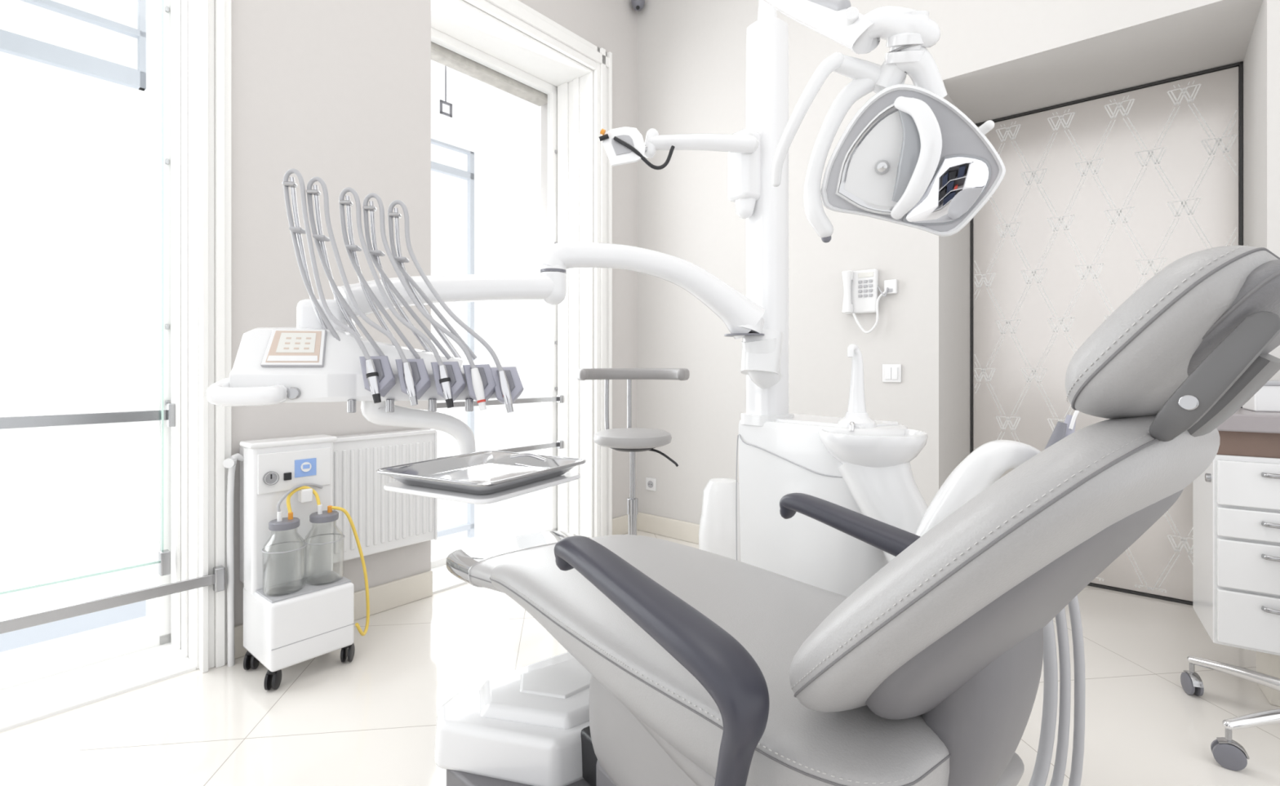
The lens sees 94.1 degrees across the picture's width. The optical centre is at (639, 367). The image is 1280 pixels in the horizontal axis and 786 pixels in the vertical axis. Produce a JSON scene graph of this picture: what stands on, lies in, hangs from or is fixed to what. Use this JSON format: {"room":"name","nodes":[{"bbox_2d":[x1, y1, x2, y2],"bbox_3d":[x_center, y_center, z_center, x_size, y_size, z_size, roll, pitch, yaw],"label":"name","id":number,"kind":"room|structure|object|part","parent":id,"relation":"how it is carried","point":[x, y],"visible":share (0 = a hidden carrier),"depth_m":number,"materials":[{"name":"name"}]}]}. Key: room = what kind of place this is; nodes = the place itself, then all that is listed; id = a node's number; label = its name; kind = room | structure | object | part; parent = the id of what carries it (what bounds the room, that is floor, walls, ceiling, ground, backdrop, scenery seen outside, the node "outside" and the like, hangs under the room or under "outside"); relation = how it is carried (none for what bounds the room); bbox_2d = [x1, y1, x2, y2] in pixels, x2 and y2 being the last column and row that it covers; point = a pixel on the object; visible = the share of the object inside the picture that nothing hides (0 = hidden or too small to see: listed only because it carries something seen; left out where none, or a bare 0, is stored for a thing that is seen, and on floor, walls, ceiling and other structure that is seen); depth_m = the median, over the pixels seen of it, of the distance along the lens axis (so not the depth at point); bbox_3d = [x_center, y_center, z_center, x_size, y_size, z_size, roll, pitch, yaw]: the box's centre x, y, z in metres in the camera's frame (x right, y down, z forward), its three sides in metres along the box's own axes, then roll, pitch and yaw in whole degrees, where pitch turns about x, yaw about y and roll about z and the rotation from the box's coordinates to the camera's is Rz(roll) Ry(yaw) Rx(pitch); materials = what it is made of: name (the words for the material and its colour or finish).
{"room":"dental clinic","nodes":[
{"label":"dental clinic","id":0,"kind":"room"},
{"bbox_2d":[231,0,636,626],"bbox_3d":[-1.890,-0.775,2.227,0.500,3.750,5.200,0,0,40],"label":"wall","id":1,"kind":"structure","parent":0,"point":[338,92],"depth_m":2.57,"materials":[{"name":"grey paint"}]},
{"bbox_2d":[0,0,170,690],"bbox_3d":[-2.428,-0.450,1.722,0.051,3.100,1.734,0,0,40],"label":"frame","id":2,"kind":"object","parent":1,"relation":"attached to","point":[162,636],"visible":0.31,"depth_m":2.35,"materials":[{"name":"white plastic"}]},
{"bbox_2d":[0,0,225,634],"bbox_3d":[-2.192,-0.570,1.630,0.360,2.760,1.700,0,0,40],"label":"window guard rail","id":3,"kind":"structure","parent":1,"relation":"in","point":[217,579],"depth_m":2.13,"materials":[{"name":"metal"}]},
{"bbox_3d":[-2.354,0.185,1.702,0.008,0.040,1.600,0,0,40],"label":"rail","id":4,"kind":"part","parent":3,"relation":"part of","materials":[{"name":"metal"}]},
{"bbox_3d":[-2.073,0.766,1.530,0.010,0.037,1.700,0,0,40],"label":"rail","id":5,"kind":"part","parent":3,"relation":"part of","materials":[{"name":"metal"}]},
{"bbox_2d":[164,5,168,405],"bbox_3d":[-1.861,-0.635,2.346,0.010,1.570,0.012,0,0,40],"label":"bolts","id":6,"kind":"object","parent":1,"relation":"attached to","point":[166,8],"visible":0.93,"depth_m":2.34,"materials":[{"name":"metal"}]},
{"bbox_2d":[170,0,199,669],"bbox_3d":[-1.742,-0.450,2.278,0.340,3.100,0.030,0,0,40],"label":"trim","id":7,"kind":"structure","parent":1,"relation":"attached to","point":[184,14],"depth_m":2.24,"materials":[{"name":"white wood"}]},
{"bbox_2d":[199,0,231,673],"bbox_3d":[-1.559,-0.500,2.192,0.050,3.200,0.095,0,0,40],"label":"trim","id":8,"kind":"structure","parent":1,"relation":"attached to","point":[215,15],"depth_m":2.18,"materials":[{"name":"white wood"}]},
{"bbox_2d":[0,528,541,732],"bbox_3d":[-1.708,1.104,2.442,0.500,0.032,3.764,0,0,40],"label":"window sill","id":9,"kind":"structure","parent":1,"relation":"attached to","point":[27,703],"depth_m":2.07,"materials":[{"name":"white stone"}]},
{"bbox_2d":[234,514,637,658],"bbox_3d":[-0.775,1.040,3.143,0.018,0.120,2.360,0,0,40],"label":"baseboard","id":10,"kind":"structure","parent":1,"relation":"attached to","point":[390,595],"depth_m":2.72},
{"bbox_2d":[431,41,547,106],"bbox_3d":[-0.985,-1.800,3.576,0.120,0.080,1.090,0,0,40],"label":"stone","id":11,"kind":"object","parent":1,"relation":"attached to","point":[439,54],"visible":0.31,"depth_m":3.60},
{"bbox_2d":[431,26,557,568],"bbox_3d":[-0.912,-0.370,3.515,0.051,2.940,1.097,0,0,40],"label":"frame","id":12,"kind":"object","parent":1,"relation":"attached to","point":[442,39],"visible":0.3,"depth_m":3.89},
{"bbox_2d":[436,395,563,458],"bbox_3d":[-0.857,0.352,3.460,0.035,0.345,1.078,0,0,40],"label":"rails","id":13,"kind":"object","parent":1,"relation":"in","point":[559,398],"depth_m":3.65,"materials":[{"name":"metal"}]},
{"bbox_2d":[431,0,593,537],"bbox_3d":[-0.780,-0.379,3.414,0.340,2.957,1.113,0,0,40],"label":"trim","id":14,"kind":"structure","parent":1,"relation":"attached to","point":[459,20],"depth_m":3.77,"materials":[{"name":"white wood"}]},
{"bbox_2d":[463,0,608,70],"bbox_3d":[-0.616,-1.929,3.310,0.045,0.143,1.300,0,0,40],"label":"trim","id":15,"kind":"structure","parent":1,"relation":"attached to","point":[514,13],"depth_m":3.37,"materials":[{"name":"white wood"}]},
{"bbox_2d":[593,47,612,537],"bbox_3d":[-0.233,-0.450,3.759,0.050,3.100,0.120,0,0,40],"label":"trim","id":16,"kind":"structure","parent":1,"relation":"attached to","point":[602,75],"depth_m":3.73,"materials":[{"name":"white wood"}]},
{"bbox_2d":[0,529,1279,785],"bbox_3d":[0.124,1.150,1.046,5.100,0.100,6.000,0,0,40],"label":"floor","id":17,"kind":"structure","parent":0,"point":[371,719],"depth_m":1.91,"materials":[{"name":"tile"}]},
{"bbox_2d":[240,434,369,690],"bbox_3d":[-1.230,0.685,2.233,0.290,0.830,0.393,0,0,40],"label":"cart","id":18,"kind":"object","parent":17,"relation":"on","point":[296,609],"visible":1,"depth_m":2.16,"materials":[{"name":"white plastic"}]},
{"bbox_2d":[266,670,275,675],"bbox_3d":[-1.257,1.046,2.047,0.027,0.034,0.060,0,0,-11],"label":"hood","id":19,"kind":"object","parent":18,"relation":"attached to","point":[269,672],"depth_m":2.02,"materials":[{"name":"black plastic"}]},
{"bbox_3d":[-1.264,0.557,2.119,0.096,0.026,0.096,0,0,40],"label":"bottle lid","id":20,"kind":"part","parent":18,"relation":"part of","materials":[{"name":"grey plastic"}]},
{"bbox_2d":[262,528,305,596],"bbox_3d":[-1.264,0.679,2.119,0.132,0.229,0.132,0,0,40],"label":"bottle","id":21,"kind":"object","parent":18,"relation":"on","point":[282,548],"depth_m":2.17,"materials":[{"name":"clear glass"}]},
{"bbox_2d":[283,472,291,480],"bbox_3d":[-1.297,0.402,2.193,0.011,0.027,0.025,0,0,40],"label":"switch","id":22,"kind":"object","parent":18,"relation":"attached to","point":[286,476],"depth_m":2.19,"materials":[{"name":"black plastic"}]},
{"bbox_3d":[-1.323,0.280,2.254,0.120,0.020,0.300,0,0,40],"label":"lid","id":23,"kind":"part","parent":18,"relation":"part of","materials":[{"name":"white plastic"}]},
{"bbox_3d":[-1.284,0.383,2.221,0.013,0.145,0.250,0,0,40],"label":"control panel","id":24,"kind":"part","parent":18,"relation":"part of","materials":[{"name":"white plastic"}]},
{"bbox_2d":[255,571,351,603],"bbox_3d":[-1.222,0.798,2.172,0.160,0.008,0.265,0,0,40],"label":"shelf","id":25,"kind":"object","parent":18,"relation":"attached to","point":[294,588],"depth_m":2.16,"materials":[{"name":"white plastic"}]},
{"bbox_2d":[303,520,343,585],"bbox_3d":[-1.177,0.679,2.222,0.132,0.229,0.132,0,0,40],"label":"bottle","id":26,"kind":"object","parent":18,"relation":"on","point":[317,535],"depth_m":2.27,"materials":[{"name":"clear glass"}]},
{"bbox_3d":[-1.177,0.557,2.222,0.096,0.026,0.096,0,0,40],"label":"bottle lid","id":27,"kind":"part","parent":18,"relation":"part of","materials":[{"name":"grey plastic"}]},
{"bbox_2d":[222,428,437,666],"bbox_3d":[-1.262,0.696,2.508,0.093,0.808,0.850,0,0,40],"label":"radiator","id":28,"kind":"object","parent":17,"relation":"on","point":[383,520],"visible":0.54,"depth_m":2.55,"materials":[{"name":"white metal"}]},
{"bbox_3d":[-1.228,0.555,2.525,0.045,0.510,0.770,0,0,40],"label":"panel","id":29,"kind":"part","parent":28,"relation":"part of","materials":[{"name":"white metal"}]},
{"bbox_2d":[333,428,435,442],"bbox_3d":[-1.236,0.301,2.531,0.082,0.018,0.770,0,0,40],"label":"grille","id":30,"kind":"object","parent":28,"relation":"attached to","point":[384,437],"depth_m":2.64,"materials":[{"name":"white metal"}]},
{"bbox_2d":[575,368,689,535],"bbox_3d":[-0.036,0.552,3.028,0.581,1.095,0.554,0,0,0],"label":"stool","id":31,"kind":"object","parent":17,"relation":"on","point":[629,439],"visible":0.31,"depth_m":2.98,"materials":[{"name":"silver metal"}]},
{"bbox_2d":[593,427,671,448],"bbox_3d":[-0.037,0.354,3.000,0.396,0.082,0.396,0,0,0],"label":"seat cushion","id":32,"kind":"object","parent":31,"relation":"on","point":[624,437],"depth_m":2.86,"materials":[{"name":"grey leather"}]},
{"bbox_3d":[0.086,0.444,2.946,0.233,0.080,0.017,0,0,29],"label":"height lever","id":33,"kind":"part","parent":31,"relation":"part of","materials":[{"name":"black plastic"}]},
{"bbox_2d":[333,0,1085,785],"bbox_3d":[0.132,-0.175,1.466,1.596,2.550,1.014,0,0,-25],"label":"dental unit","id":34,"kind":"object","parent":17,"relation":"on","point":[855,462],"visible":0.71,"depth_m":1.82,"materials":[{"name":"white plastic"}]},
{"bbox_2d":[206,168,524,454],"bbox_3d":[-0.589,-0.087,1.371,0.634,0.701,0.273,0,0,-10],"label":"console","id":35,"kind":"object","parent":34,"relation":"attached to","point":[325,358],"depth_m":1.31},
{"bbox_2d":[376,450,586,504],"bbox_3d":[-0.316,0.216,1.228,0.299,0.046,0.323,0,0,29],"label":"tray","id":36,"kind":"object","parent":34,"relation":"attached to","point":[485,477],"visible":1,"depth_m":1.21,"materials":[{"name":"silver metal"}]},
{"bbox_3d":[-0.252,0.201,1.341,0.101,0.016,0.008,0,0,29],"label":"handle","id":37,"kind":"part","parent":36,"relation":"part of","materials":[{"name":"silver metal"}]},
{"bbox_3d":[-0.050,-0.697,1.879,0.136,0.134,0.040,0,0,3],"label":"mount plate","id":38,"kind":"part","parent":34,"relation":"part of","materials":[{"name":"white plastic"}]},
{"bbox_2d":[628,128,758,158],"bbox_3d":[0.171,-0.718,1.923,0.434,0.094,0.112,0,0,0],"label":"support arm","id":39,"kind":"object","parent":34,"relation":"on","point":[744,144],"depth_m":1.91,"materials":[{"name":"metal"}]},
{"bbox_2d":[837,343,876,428],"bbox_3d":[0.655,0.085,1.800,0.120,0.310,0.120,0,0,0],"label":"faucet","id":40,"kind":"object","parent":34,"relation":"on","point":[856,415],"depth_m":1.78,"materials":[{"name":"white ceramic"}]},
{"bbox_2d":[817,428,928,467],"bbox_3d":[0.672,0.242,1.730,0.296,0.115,0.296,0,0,-37],"label":"bowl","id":41,"kind":"object","parent":34,"relation":"on","point":[837,447],"depth_m":1.64,"materials":[{"name":"white ceramic"}]},
{"bbox_2d":[764,0,1005,243],"bbox_3d":[0.495,-0.876,1.501,0.563,0.977,1.307,0,18,21],"label":"lamp","id":42,"kind":"object","parent":34,"relation":"attached to","point":[908,156],"depth_m":1.01,"materials":[{"name":"white plastic"}]},
{"bbox_3d":[0.814,0.345,1.440,0.317,0.343,0.121,0,0,22],"label":"assistant arm","id":43,"kind":"part","parent":34,"relation":"part of","materials":[{"name":"white plastic"}]},
{"bbox_2d":[698,478,740,561],"bbox_3d":[0.420,0.830,3.000,0.250,0.540,0.250,0,0,0],"label":"waste bin","id":44,"kind":"object","parent":17,"relation":"on","point":[717,528],"visible":0.47,"depth_m":2.90,"materials":[{"name":"white plastic"}]},
{"bbox_2d":[434,244,1279,785],"bbox_3d":[0.091,0.492,1.252,0.719,1.215,1.815,0,0,-37],"label":"dental chair","id":45,"kind":"object","parent":17,"relation":"on","point":[682,665],"visible":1,"depth_m":0.71,"materials":[{"name":"grey leather"}]},
{"bbox_2d":[468,542,556,593],"bbox_3d":[-0.304,0.581,1.792,0.436,0.125,0.441,0,0,-37],"label":"cushion","id":46,"kind":"object","parent":45,"relation":"on","point":[484,558],"depth_m":1.70,"materials":[{"name":"grey leather"}]},
{"bbox_3d":[0.001,0.499,0.885,0.079,0.408,0.459,0,0,-37],"label":"armrest","id":47,"kind":"part","parent":45,"relation":"part of","materials":[{"name":"rubber"}]},
{"bbox_2d":[490,534,949,785],"bbox_3d":[0.110,0.553,1.241,0.530,0.213,1.142,0,0,-37],"label":"seat cushion","id":48,"kind":"object","parent":45,"relation":"on","point":[770,614],"depth_m":0.98,"materials":[{"name":"grey leather"}]},
{"bbox_3d":[0.481,0.499,1.245,0.079,0.408,0.459,0,0,-37],"label":"armrest","id":49,"kind":"part","parent":45,"relation":"part of","materials":[{"name":"rubber"}]},
{"bbox_2d":[789,414,1219,712],"bbox_3d":[0.467,0.248,0.764,0.532,0.398,0.378,0,0,-37],"label":"backrest cushion","id":50,"kind":"object","parent":45,"relation":"on","point":[955,622],"depth_m":0.60,"materials":[{"name":"grey leather"}]},
{"bbox_2d":[1065,245,1278,418],"bbox_3d":[0.569,-0.029,0.628,0.284,0.172,0.162,0,0,-37],"label":"cushion","id":51,"kind":"object","parent":45,"relation":"on","point":[1196,340],"depth_m":0.53,"materials":[{"name":"grey leather"}]},
{"bbox_3d":[0.485,0.031,0.526,0.008,0.014,0.014,0,0,-37],"label":"pivot knob","id":52,"kind":"part","parent":45,"relation":"part of","materials":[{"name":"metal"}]},
{"bbox_2d":[1180,655,1279,770],"bbox_3d":[1.955,0.820,1.656,0.743,0.560,0.773,0,0,0],"label":"stool","id":53,"kind":"object","parent":17,"relation":"on","point":[1228,753],"visible":1,"depth_m":1.65,"materials":[{"name":"silver metal"}]},
{"bbox_3d":[1.857,1.010,2.005,0.014,0.071,0.014,0,0,0],"label":"caster stem","id":54,"kind":"part","parent":53,"relation":"part of","materials":[{"name":"metal"}]},
{"bbox_2d":[1182,670,1203,688],"bbox_3d":[1.855,1.042,1.997,0.027,0.036,0.063,0,0,17],"label":"hood","id":55,"kind":"object","parent":53,"relation":"attached to","point":[1191,679],"depth_m":1.99,"materials":[{"name":"metal"}]},
{"bbox_3d":[1.621,1.010,1.641,0.014,0.071,0.014,0,0,0],"label":"caster stem","id":56,"kind":"part","parent":53,"relation":"part of","materials":[{"name":"metal"}]},
{"bbox_2d":[1216,737,1248,759],"bbox_3d":[1.627,1.042,1.636,0.063,0.036,0.027,0,0,35],"label":"hood","id":57,"kind":"object","parent":53,"relation":"attached to","point":[1226,748],"depth_m":1.63,"materials":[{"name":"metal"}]},
{"bbox_3d":[1.923,0.967,1.839,0.039,0.062,0.383,0,0,-20],"label":"leg","id":58,"kind":"part","parent":53,"relation":"part of","materials":[{"name":"silver metal"}]},
{"bbox_3d":[1.799,0.967,1.652,0.383,0.062,0.039,0,0,-2],"label":"leg","id":59,"kind":"part","parent":53,"relation":"part of","materials":[{"name":"silver metal"}]},
{"bbox_2d":[1192,408,1279,706],"bbox_3d":[2.230,0.623,1.819,0.810,0.955,0.398,0,0,35],"label":"base cabinet","id":60,"kind":"object","parent":17,"relation":"on","point":[1236,500],"visible":0.88,"depth_m":1.86,"materials":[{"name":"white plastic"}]},
{"bbox_3d":[2.140,0.365,1.689,0.733,0.140,0.022,0,0,35],"label":"drawer","id":61,"kind":"part","parent":60,"relation":"part of","materials":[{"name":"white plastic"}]},
{"bbox_3d":[2.140,0.490,1.689,0.733,0.090,0.022,0,0,35],"label":"drawer","id":62,"kind":"part","parent":60,"relation":"part of","materials":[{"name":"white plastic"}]},
{"bbox_3d":[2.140,0.620,1.689,0.733,0.150,0.022,0,0,35],"label":"drawer","id":63,"kind":"part","parent":60,"relation":"part of","materials":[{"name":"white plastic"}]},
{"bbox_3d":[2.140,0.788,1.689,0.733,0.167,0.022,0,0,35],"label":"drawer","id":64,"kind":"part","parent":60,"relation":"part of","materials":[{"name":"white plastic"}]},
{"bbox_2d":[1216,408,1279,433],"bbox_3d":[2.232,0.172,1.822,0.810,0.055,0.390,0,0,35],"label":"countertop","id":65,"kind":"structure","parent":60,"relation":"on","point":[1243,420],"depth_m":1.83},
{"bbox_2d":[1242,380,1279,412],"bbox_3d":[2.144,0.095,1.950,0.230,0.100,0.170,0,0,35],"label":"storage box","id":66,"kind":"object","parent":65,"relation":"on","point":[1267,399],"visible":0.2,"depth_m":1.93,"materials":[{"name":"white plastic"}]},
{"bbox_3d":[2.144,0.052,1.950,0.230,0.015,0.170,0,0,35],"label":"lid","id":67,"kind":"part","parent":66,"relation":"part of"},
{"bbox_3d":[2.046,0.330,1.723,0.348,0.014,0.031,0,0,35],"label":"drawer handle","id":68,"kind":"part","parent":60,"relation":"part of","materials":[{"name":"metal"}]},
{"bbox_3d":[2.046,0.480,1.723,0.348,0.014,0.031,0,0,35],"label":"drawer handle","id":69,"kind":"part","parent":60,"relation":"part of","materials":[{"name":"metal"}]},
{"bbox_3d":[2.046,0.580,1.723,0.348,0.014,0.031,0,0,35],"label":"drawer handle","id":70,"kind":"part","parent":60,"relation":"part of","materials":[{"name":"metal"}]},
{"bbox_3d":[2.046,0.740,1.723,0.348,0.014,0.031,0,0,35],"label":"drawer handle","id":71,"kind":"part","parent":60,"relation":"part of","materials":[{"name":"metal"}]},
{"bbox_2d":[636,0,1279,524],"bbox_3d":[1.810,-0.775,3.039,5.100,3.750,0.820,0,0,40],"label":"wall","id":72,"kind":"structure","parent":0,"point":[994,59],"depth_m":3.15,"materials":[{"name":"paint"}]},
{"bbox_2d":[645,477,656,491],"bbox_3d":[0.071,0.778,3.963,0.084,0.084,0.014,0,0,40],"label":"power socket","id":73,"kind":"object","parent":72,"relation":"attached to","point":[651,483],"visible":1,"depth_m":3.95,"materials":[{"name":"white plastic"}]},
{"bbox_2d":[637,511,699,544],"bbox_3d":[1.730,1.040,2.558,4.600,0.120,0.019,0,0,40],"label":"baseboard","id":74,"kind":"structure","parent":72,"relation":"attached to","point":[657,525],"depth_m":3.85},
{"bbox_2d":[841,268,888,333],"bbox_3d":[1.138,-0.333,3.019,0.224,0.326,0.079,0,0,40],"label":"wall telephone","id":75,"kind":"object","parent":72,"relation":"attached to","point":[861,287],"visible":1,"depth_m":3.03,"materials":[{"name":"white plastic"}]},
{"bbox_3d":[1.161,-0.280,3.006,0.176,0.220,0.020,0,0,33],"label":"coiled cord","id":76,"kind":"part","parent":75,"relation":"part of","materials":[{"name":"white plastic"}]},
{"bbox_3d":[1.208,-0.384,2.977,0.015,0.069,0.062,0,0,-45],"label":"cord","id":77,"kind":"part","parent":75,"relation":"part of","materials":[{"name":"white plastic"}]},
{"bbox_2d":[884,279,897,294],"bbox_3d":[1.246,-0.400,2.962,0.060,0.070,0.025,0,0,40],"label":"socket","id":78,"kind":"object","parent":72,"relation":"attached to","point":[891,285],"visible":0.97,"depth_m":2.95,"materials":[{"name":"white plastic"}]},
{"bbox_2d":[882,364,901,382],"bbox_3d":[1.252,0.030,2.964,0.090,0.090,0.015,0,0,40],"label":"light switch","id":79,"kind":"object","parent":72,"relation":"attached to","point":[891,372],"visible":1,"depth_m":2.96,"materials":[{"name":"white plastic"}]},
{"bbox_2d":[970,61,1242,605],"bbox_3d":[2.275,-0.129,3.005,1.077,2.458,0.034,0,0,40],"label":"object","id":80,"kind":"structure","parent":72,"relation":"in","point":[1239,64],"depth_m":3.00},
{"bbox_3d":[2.278,-0.130,3.010,1.053,2.430,0.021,0,0,40],"label":"panel","id":81,"kind":"part","parent":80,"relation":"part of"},
{"bbox_2d":[973,80,1237,592],"bbox_3d":[2.272,-0.129,3.001,1.046,2.395,0.001,0,0,40],"label":"wall pattern","id":82,"kind":"object","parent":80,"relation":"attached to","point":[1184,88],"visible":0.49,"depth_m":3.01,"materials":[{"name":"white paint"}]},
{"bbox_3d":[0.124,-2.700,1.046,5.100,0.100,6.000,0,0,40],"label":"ceiling","id":83,"kind":"structure","parent":0,"visible":0},
{"bbox_2d":[631,0,644,11],"bbox_3d":[-0.013,-2.507,3.965,0.090,0.286,0.090,0,0,40],"label":"security camera","id":84,"kind":"object","parent":83,"relation":"attached to","point":[637,5],"visible":1,"depth_m":3.94,"materials":[{"name":"black plastic"}]},
{"label":"outside","id":85,"kind":"structure","parent":0,"visible":0},
{"bbox_2d":[0,0,474,652],"bbox_3d":[-2.405,-0.500,2.780,0.044,3.400,3.780,0,0,40],"label":"window frame","id":86,"kind":"structure","parent":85,"point":[11,43],"depth_m":2.72,"materials":[{"name":"white plastic"}]},
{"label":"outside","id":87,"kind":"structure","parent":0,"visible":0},
{"bbox_2d":[440,65,452,117],"bbox_3d":[-1.323,-1.960,4.065,0.010,0.480,0.090,0,0,40],"label":"hanging sign","id":88,"kind":"object","parent":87,"point":[442,102],"visible":0.93,"depth_m":4.06,"materials":[{"name":"grey metal"}]}
]}

